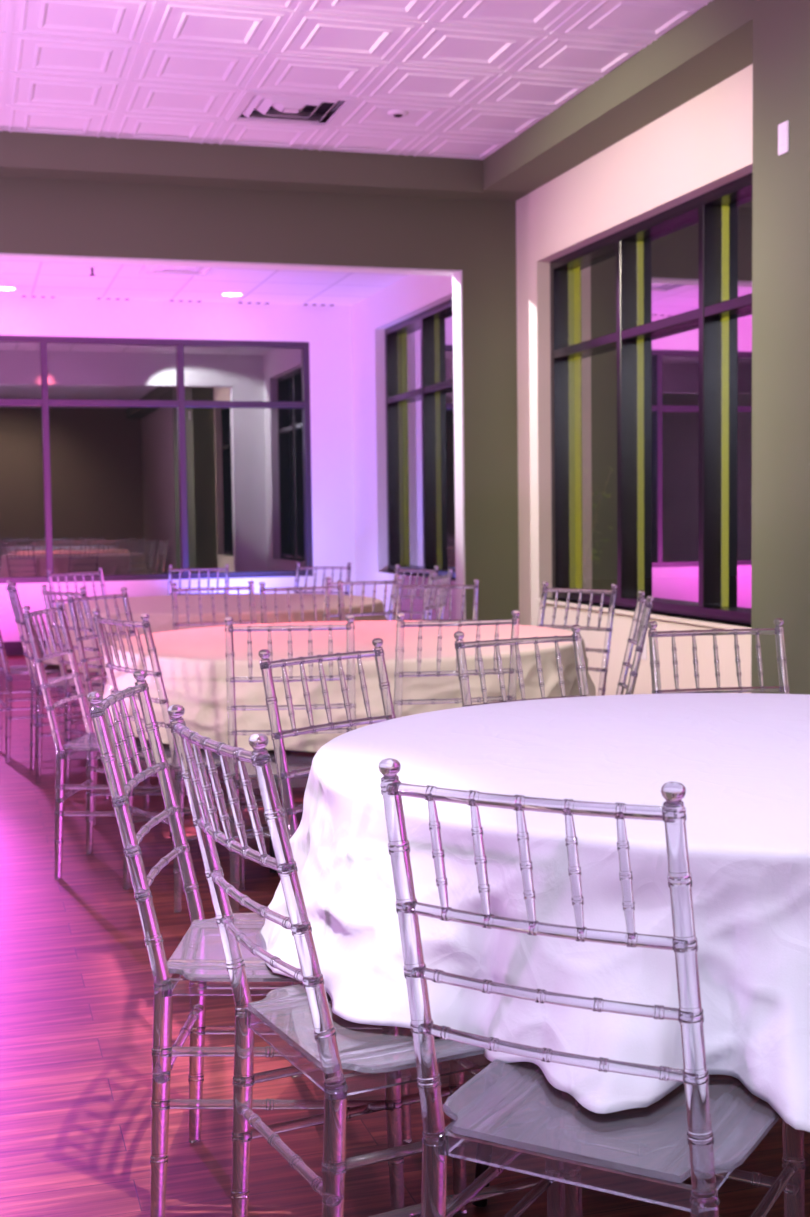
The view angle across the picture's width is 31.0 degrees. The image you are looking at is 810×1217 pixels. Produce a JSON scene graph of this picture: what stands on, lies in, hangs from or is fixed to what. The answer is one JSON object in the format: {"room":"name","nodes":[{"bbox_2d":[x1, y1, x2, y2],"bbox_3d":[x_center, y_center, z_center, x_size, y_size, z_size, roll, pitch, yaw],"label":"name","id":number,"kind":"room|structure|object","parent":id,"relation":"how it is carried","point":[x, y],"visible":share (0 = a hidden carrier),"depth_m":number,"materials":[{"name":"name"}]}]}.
{"room":"event hall","nodes":[
{"label":"event hall","id":0,"kind":"room"},
{"bbox_2d":[0,296,355,641],"bbox_3d":[-4.653,-1.282,12.697,9.220,3.460,0.300,-2,4,-17],"label":"wall","id":1,"kind":"structure","parent":0,"point":[327,330],"depth_m":13.50,"materials":[{"name":"white paint"}]},
{"bbox_2d":[0,640,46,655],"bbox_3d":[-4.635,0.393,12.639,8.720,0.125,0.014,-2,4,-17],"label":"baseboard","id":2,"kind":"structure","parent":1,"relation":"attached to","point":[14,648],"depth_m":12.98,"materials":[{"name":"grey plastic"}]},
{"bbox_2d":[0,335,312,583],"bbox_3d":[-4.373,-1.286,12.700,7.260,2.180,0.124,-2,4,-17],"label":"window","id":3,"kind":"structure","parent":1,"relation":"in","point":[180,403],"depth_m":13.32,"materials":[{"name":"brown metal"}]},
{"bbox_2d":[0,260,408,305],"bbox_3d":[-4.082,-2.620,10.637,9.220,0.060,4.412,-2,4,-17],"label":"ceiling","id":4,"kind":"structure","parent":0,"point":[38,278],"depth_m":12.24,"materials":[{"name":"paint"}]},
{"bbox_2d":[0,286,18,290],"bbox_3d":[-3.382,-2.705,12.358,0.224,0.008,0.224,-2,4,-17],"label":"recessed light","id":5,"kind":"object","parent":4,"relation":"in","point":[3,288],"visible":1,"depth_m":12.35,"materials":[{"name":"white metal"}]},
{"bbox_2d":[19,295,58,297],"bbox_3d":[-3.211,-2.739,12.832,0.340,0.011,0.060,-2,4,-17],"label":"ceiling vent","id":6,"kind":"object","parent":4,"relation":"in","point":[19,295],"visible":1,"depth_m":12.82,"materials":[{"name":"white metal"}]},
{"bbox_2d":[87,266,96,275],"bbox_3d":[-2.436,-2.626,11.383,0.076,0.066,0.076,-2,4,-17],"label":"sprinkler","id":7,"kind":"object","parent":4,"relation":"attached to","point":[91,267],"visible":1,"depth_m":11.37,"materials":[{"name":"white metal"}]},
{"bbox_2d":[94,297,132,299],"bbox_3d":[-2.593,-2.758,13.017,0.340,0.011,0.060,-2,4,-17],"label":"ceiling vent","id":8,"kind":"object","parent":4,"relation":"in","point":[94,297],"visible":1,"depth_m":13.00,"materials":[{"name":"white metal"}]},
{"bbox_2d":[139,265,217,276],"bbox_3d":[-1.771,-2.692,11.458,0.560,0.072,0.560,-2,4,-17],"label":"ceiling vent","id":9,"kind":"object","parent":4,"relation":"in","point":[176,270],"visible":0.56,"depth_m":11.59,"materials":[{"name":"white metal"}]},
{"bbox_2d":[167,299,204,301],"bbox_3d":[-1.975,-2.778,13.201,0.340,0.011,0.060,-2,4,-17],"label":"ceiling vent","id":10,"kind":"object","parent":4,"relation":"in","point":[168,299],"visible":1,"depth_m":13.19,"materials":[{"name":"white metal"}]},
{"bbox_2d":[219,292,243,296],"bbox_3d":[-1.521,-2.761,12.853,0.224,0.008,0.224,-2,4,-17],"label":"recessed light","id":11,"kind":"object","parent":4,"relation":"in","point":[231,294],"visible":1,"depth_m":12.84,"materials":[{"name":"white metal"}]},
{"bbox_2d":[236,301,272,303],"bbox_3d":[-1.377,-2.797,13.380,0.340,0.011,0.060,-2,4,-17],"label":"ceiling vent","id":12,"kind":"object","parent":4,"relation":"in","point":[237,301],"visible":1,"depth_m":13.37,"materials":[{"name":"white metal"}]},
{"bbox_2d":[301,303,337,305],"bbox_3d":[-0.792,-2.816,13.554,0.340,0.011,0.060,-2,4,-17],"label":"ceiling vent","id":13,"kind":"object","parent":4,"relation":"in","point":[302,303],"visible":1,"depth_m":13.54,"materials":[{"name":"white metal"}]},
{"bbox_2d":[0,176,518,619],"bbox_3d":[-3.453,-1.069,8.520,8.720,3.541,0.158,-2,4,-17],"label":"wall","id":14,"kind":"structure","parent":0,"point":[43,216],"depth_m":9.34,"materials":[{"name":"green paint"}]},
{"bbox_2d":[0,253,459,275],"bbox_3d":[-3.170,-2.091,8.555,7.345,0.014,0.158,-2,4,-17],"label":"trim","id":15,"kind":"structure","parent":14,"relation":"attached to","point":[3,256],"depth_m":9.14,"materials":[{"name":"white paint"}]},
{"bbox_2d":[452,270,465,619],"bbox_3d":[-3.151,-0.704,8.640,7.349,2.790,0.166,-2,4,-17],"label":"trim","id":16,"kind":"structure","parent":14,"relation":"attached to","point":[457,278],"depth_m":9.65,"materials":[{"name":"white paint"}]},
{"bbox_2d":[0,0,712,159],"bbox_3d":[-1.711,-2.342,1.979,8.454,0.011,12.762,-2,4,-17],"label":"ceiling","id":17,"kind":"structure","parent":0,"point":[470,77],"depth_m":7.22,"materials":[{"name":"white tile"}]},
{"bbox_2d":[0,131,483,200],"bbox_3d":[-3.566,-2.668,8.181,8.407,0.303,0.260,-2,4,-17],"label":"beam","id":18,"kind":"structure","parent":17,"relation":"attached to","point":[22,154],"depth_m":8.83,"materials":[{"name":"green paint"}]},
{"bbox_2d":[227,90,358,128],"bbox_3d":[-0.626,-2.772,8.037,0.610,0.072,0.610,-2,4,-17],"label":"ceiling vent","id":19,"kind":"object","parent":17,"relation":"in","point":[274,108],"visible":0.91,"depth_m":8.07,"materials":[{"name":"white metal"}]},
{"bbox_2d":[387,110,408,116],"bbox_3d":[-0.039,-2.755,8.154,0.120,0.024,0.120,-2,4,-17],"label":"smoke detector","id":20,"kind":"object","parent":17,"relation":"attached to","point":[394,113],"visible":1,"depth_m":8.12,"materials":[{"name":"white plastic"}]},
{"bbox_2d":[0,654,809,1216],"bbox_3d":[-2.162,0.992,4.588,9.220,0.100,17.500,-2,4,-17],"label":"floor","id":21,"kind":"structure","parent":0,"point":[77,986],"depth_m":3.22,"materials":[{"name":"brown wood"}]},
{"bbox_2d":[0,631,88,762],"bbox_3d":[-1.905,0.292,7.480,0.531,0.921,0.408,-2,4,-22],"label":"banquet chair","id":22,"kind":"object","parent":21,"relation":"on","point":[6,671],"visible":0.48,"depth_m":7.30,"materials":[{"name":"clear plastic"}]},
{"bbox_2d":[6,580,107,782],"bbox_3d":[-1.591,0.326,6.892,0.531,0.921,0.408,-2,4,-18],"label":"banquet chair","id":23,"kind":"object","parent":21,"relation":"on","point":[36,705],"visible":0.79,"depth_m":6.71,"materials":[{"name":"clear plastic"}]},
{"bbox_2d":[41,584,108,799],"bbox_3d":[-1.283,0.348,6.486,0.531,0.921,0.408,-4,5,-41],"label":"banquet chair","id":24,"kind":"object","parent":21,"relation":"on","point":[68,719],"visible":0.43,"depth_m":6.43,"materials":[{"name":"clear plastic"}]},
{"bbox_2d":[47,567,105,729],"bbox_3d":[-1.745,0.232,8.385,0.531,0.921,0.408,3,5,45],"label":"banquet chair","id":25,"kind":"object","parent":21,"relation":"on","point":[51,588],"visible":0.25,"depth_m":8.49,"materials":[{"name":"clear plastic"}]},
{"bbox_2d":[22,599,201,878],"bbox_3d":[-1.000,0.436,5.055,0.531,0.921,0.408,0,4,5],"label":"banquet chair","id":26,"kind":"object","parent":21,"relation":"on","point":[88,741],"visible":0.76,"depth_m":4.93,"materials":[{"name":"clear plastic"}]},
{"bbox_2d":[67,587,228,824],"bbox_3d":[-1.016,0.387,5.831,0.531,0.921,0.408,1,4,26],"label":"banquet chair","id":27,"kind":"object","parent":21,"relation":"on","point":[79,638],"visible":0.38,"depth_m":5.80,"materials":[{"name":"clear plastic"}]},
{"bbox_2d":[92,609,290,911],"bbox_3d":[-0.680,0.455,4.694,0.531,0.921,0.408,-3,5,-36],"label":"banquet chair","id":28,"kind":"object","parent":21,"relation":"on","point":[171,753],"visible":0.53,"depth_m":4.53,"materials":[{"name":"clear plastic"}]},
{"bbox_2d":[168,564,228,594],"bbox_3d":[-1.264,0.201,8.759,0.408,0.921,0.531,-1,4,1],"label":"banquet chair","id":29,"kind":"object","parent":21,"relation":"on","point":[226,569],"visible":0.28,"depth_m":8.96,"materials":[{"name":"clear plastic"}]},
{"bbox_2d":[170,777,277,872],"bbox_3d":[-0.209,0.483,5.553,1.736,0.738,1.736,-3,5,-37],"label":"folding table","id":30,"kind":"object","parent":21,"relation":"on","point":[271,850],"visible":0.15,"depth_m":4.94,"materials":[{"name":"brown wood"}]},
{"bbox_2d":[92,621,595,751],"bbox_3d":[-0.205,0.303,5.538,1.904,0.386,1.875,-2,4,-17],"label":"tablecloth","id":31,"kind":"object","parent":30,"relation":"on","point":[192,662],"visible":0.45,"depth_m":4.82,"materials":[{"name":"beige fabric"}]},
{"bbox_2d":[171,580,280,800],"bbox_3d":[-0.778,0.352,6.319,0.408,0.921,0.531,-2,4,-18],"label":"banquet chair","id":32,"kind":"object","parent":21,"relation":"on","point":[174,590],"visible":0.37,"depth_m":6.51,"materials":[{"name":"clear plastic"}]},
{"bbox_2d":[87,669,411,1216],"bbox_3d":[-0.260,0.583,2.621,0.531,0.921,0.408,-1,4,2],"label":"banquet chair","id":33,"kind":"object","parent":21,"relation":"on","point":[199,956],"visible":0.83,"depth_m":2.46,"materials":[{"name":"clear plastic"}]},
{"bbox_2d":[224,615,356,912],"bbox_3d":[-0.341,0.465,4.474,0.408,0.921,0.531,-1,4,-3],"label":"banquet chair","id":34,"kind":"object","parent":21,"relation":"on","point":[297,760],"visible":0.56,"depth_m":4.26,"materials":[{"name":"clear plastic"}]},
{"bbox_2d":[259,580,344,800],"bbox_3d":[-0.387,0.353,6.227,0.408,0.921,0.531,-2,4,-15],"label":"banquet chair","id":35,"kind":"object","parent":21,"relation":"on","point":[339,587],"visible":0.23,"depth_m":6.43,"materials":[{"name":"clear plastic"}]},
{"bbox_2d":[294,562,350,594],"bbox_3d":[-0.590,0.193,8.758,0.408,0.921,0.531,1,4,23],"label":"banquet chair","id":36,"kind":"object","parent":21,"relation":"on","point":[298,567],"visible":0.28,"depth_m":8.96,"materials":[{"name":"clear plastic"}]},
{"bbox_2d":[295,575,398,751],"bbox_3d":[-0.287,0.291,7.173,0.408,0.921,0.531,-2,4,-22],"label":"banquet chair","id":37,"kind":"object","parent":21,"relation":"on","point":[328,583],"visible":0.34,"depth_m":6.93,"materials":[{"name":"clear plastic"}]},
{"bbox_2d":[258,638,440,1087],"bbox_3d":[-0.002,0.546,3.146,0.531,0.921,0.408,3,5,44],"label":"banquet chair","id":38,"kind":"object","parent":21,"relation":"on","point":[277,735],"visible":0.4,"depth_m":3.24,"materials":[{"name":"clear plastic"}]},
{"bbox_2d":[167,704,582,1216],"bbox_3d":[-0.050,0.606,2.228,0.531,0.921,0.408,-3,4,-27],"label":"banquet chair","id":39,"kind":"object","parent":21,"relation":"on","point":[298,1021],"visible":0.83,"depth_m":2.11,"materials":[{"name":"clear plastic"}]},
{"bbox_2d":[387,564,438,620],"bbox_3d":[-0.117,0.223,8.195,0.531,0.921,0.408,-4,5,-39],"label":"banquet chair","id":40,"kind":"object","parent":21,"relation":"on","point":[397,570],"visible":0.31,"depth_m":8.33,"materials":[{"name":"clear plastic"}]},
{"bbox_2d":[395,579,478,620],"bbox_3d":[0.092,0.345,6.259,0.408,0.921,0.531,0,4,14],"label":"banquet chair","id":41,"kind":"object","parent":21,"relation":"on","point":[399,586],"visible":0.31,"depth_m":6.46,"materials":[{"name":"clear plastic"}]},
{"bbox_2d":[422,569,452,618],"bbox_3d":[-0.039,0.261,7.589,0.531,0.921,0.408,0,4,16],"label":"banquet chair","id":42,"kind":"object","parent":21,"relation":"on","point":[443,596],"visible":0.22,"depth_m":7.48,"materials":[{"name":"clear plastic"}]},
{"bbox_2d":[393,610,519,717],"bbox_3d":[0.117,0.453,4.573,0.408,0.921,0.531,-1,4,-11],"label":"banquet chair","id":43,"kind":"object","parent":21,"relation":"on","point":[399,674],"visible":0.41,"depth_m":4.32,"materials":[{"name":"clear plastic"}]},
{"bbox_2d":[472,1163,489,1206],"bbox_3d":[0.708,0.644,2.869,1.736,0.738,1.736,1,4,27],"label":"folding table","id":44,"kind":"object","parent":21,"relation":"on","point":[480,1168],"visible":0.13,"depth_m":2.54,"materials":[{"name":"brown wood"}]},
{"bbox_2d":[261,693,809,1131],"bbox_3d":[0.686,0.468,2.833,1.969,0.391,1.947,-2,4,-17],"label":"tablecloth","id":45,"kind":"object","parent":44,"relation":"on","point":[741,760],"visible":0.83,"depth_m":2.18,"materials":[{"name":"white fabric"}]},
{"bbox_2d":[454,625,589,706],"bbox_3d":[0.407,0.520,3.474,0.408,0.921,0.531,-3,4,-29],"label":"banquet chair","id":46,"kind":"object","parent":21,"relation":"on","point":[460,645],"visible":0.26,"depth_m":3.66,"materials":[{"name":"clear plastic"}]},
{"bbox_2d":[537,581,616,695],"bbox_3d":[0.553,0.366,5.843,0.408,0.921,0.531,3,5,43],"label":"banquet chair","id":47,"kind":"object","parent":21,"relation":"on","point":[604,668],"visible":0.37,"depth_m":5.92,"materials":[{"name":"clear plastic"}]},
{"bbox_2d":[379,758,804,1216],"bbox_3d":[0.259,0.625,1.877,0.408,0.921,0.531,1,4,29],"label":"banquet chair","id":48,"kind":"object","parent":21,"relation":"on","point":[509,1116],"visible":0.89,"depth_m":1.74,"materials":[{"name":"clear plastic"}]},
{"bbox_2d":[616,590,653,694],"bbox_3d":[0.612,0.406,5.205,0.531,0.921,0.408,0,4,4],"label":"banquet chair","id":49,"kind":"object","parent":21,"relation":"on","point":[639,627],"visible":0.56,"depth_m":5.27,"materials":[{"name":"clear plastic"}]},
{"bbox_2d":[647,618,789,693],"bbox_3d":[0.862,0.503,3.641,0.408,0.921,0.531,-1,4,-9],"label":"banquet chair","id":50,"kind":"object","parent":21,"relation":"on","point":[783,688],"visible":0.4,"depth_m":3.85,"materials":[{"name":"clear plastic"}]},
{"bbox_3d":[-1.001,0.339,7.940,1.736,0.738,1.736,-3,4,-34],"label":"folding table","id":51,"kind":"object","parent":21,"relation":"on","visible":0},
{"bbox_2d":[43,593,386,673],"bbox_3d":[-1.006,0.162,7.922,1.888,0.391,1.894,-2,4,-17],"label":"tablecloth","id":52,"kind":"object","parent":51,"relation":"on","point":[158,608],"visible":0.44,"depth_m":7.40,"materials":[{"name":"beige fabric"}]},
{"bbox_2d":[352,64,752,695],"bbox_3d":[2.130,-0.953,5.602,0.300,3.541,17.200,-2,4,-17],"label":"wall","id":53,"kind":"structure","parent":0,"point":[704,144],"depth_m":9.10,"materials":[{"name":"beige paint"}]},
{"bbox_2d":[377,571,455,583],"bbox_3d":[0.219,-0.237,11.692,0.105,0.020,2.940,-2,4,-17],"label":"trim","id":54,"kind":"structure","parent":53,"relation":"attached to","point":[379,572],"depth_m":12.20,"materials":[{"name":"white paint"}]},
{"bbox_2d":[385,298,455,578],"bbox_3d":[0.321,-1.324,11.659,0.146,2.150,2.944,-2,4,-17],"label":"window","id":55,"kind":"structure","parent":53,"relation":"in","point":[419,382],"depth_m":12.22,"materials":[{"name":"black glass"}]},
{"bbox_2d":[536,598,750,628],"bbox_3d":[1.348,0.036,7.927,0.110,0.020,3.140,-2,4,-17],"label":"trim","id":56,"kind":"structure","parent":53,"relation":"attached to","point":[660,616],"depth_m":7.69,"materials":[{"name":"beige paint"}]},
{"bbox_2d":[641,639,646,659],"bbox_3d":[1.299,0.222,7.972,0.010,0.116,0.072,-2,4,-17],"label":"wall outlet","id":57,"kind":"object","parent":53,"relation":"attached to","point":[644,653],"visible":0.48,"depth_m":7.95,"materials":[{"name":"white plastic"}]},
{"bbox_2d":[550,173,751,624],"bbox_3d":[1.452,-1.048,7.894,0.146,2.145,3.144,-2,4,-17],"label":"window","id":58,"kind":"structure","parent":53,"relation":"in","point":[651,318],"depth_m":8.09,"materials":[{"name":"black glass"}]},
{"bbox_2d":[474,0,752,200],"bbox_3d":[1.090,-2.712,7.840,0.325,0.291,3.580,-2,4,-17],"label":"soffit","id":59,"kind":"structure","parent":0,"point":[714,43],"depth_m":7.38,"materials":[{"name":"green paint"}]},
{"bbox_2d":[751,0,809,694],"bbox_3d":[2.075,-0.931,5.274,0.635,3.541,2.102,-2,4,-17],"label":"pillar","id":60,"kind":"structure","parent":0,"point":[780,572],"depth_m":5.96,"materials":[{"name":"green paint"}]},
{"bbox_2d":[778,120,788,155],"bbox_3d":[1.523,-1.895,5.888,0.012,0.124,0.074,-2,4,-17],"label":"wall plate","id":61,"kind":"object","parent":60,"relation":"attached to","point":[783,128],"visible":1,"depth_m":5.88,"materials":[{"name":"white plastic"}]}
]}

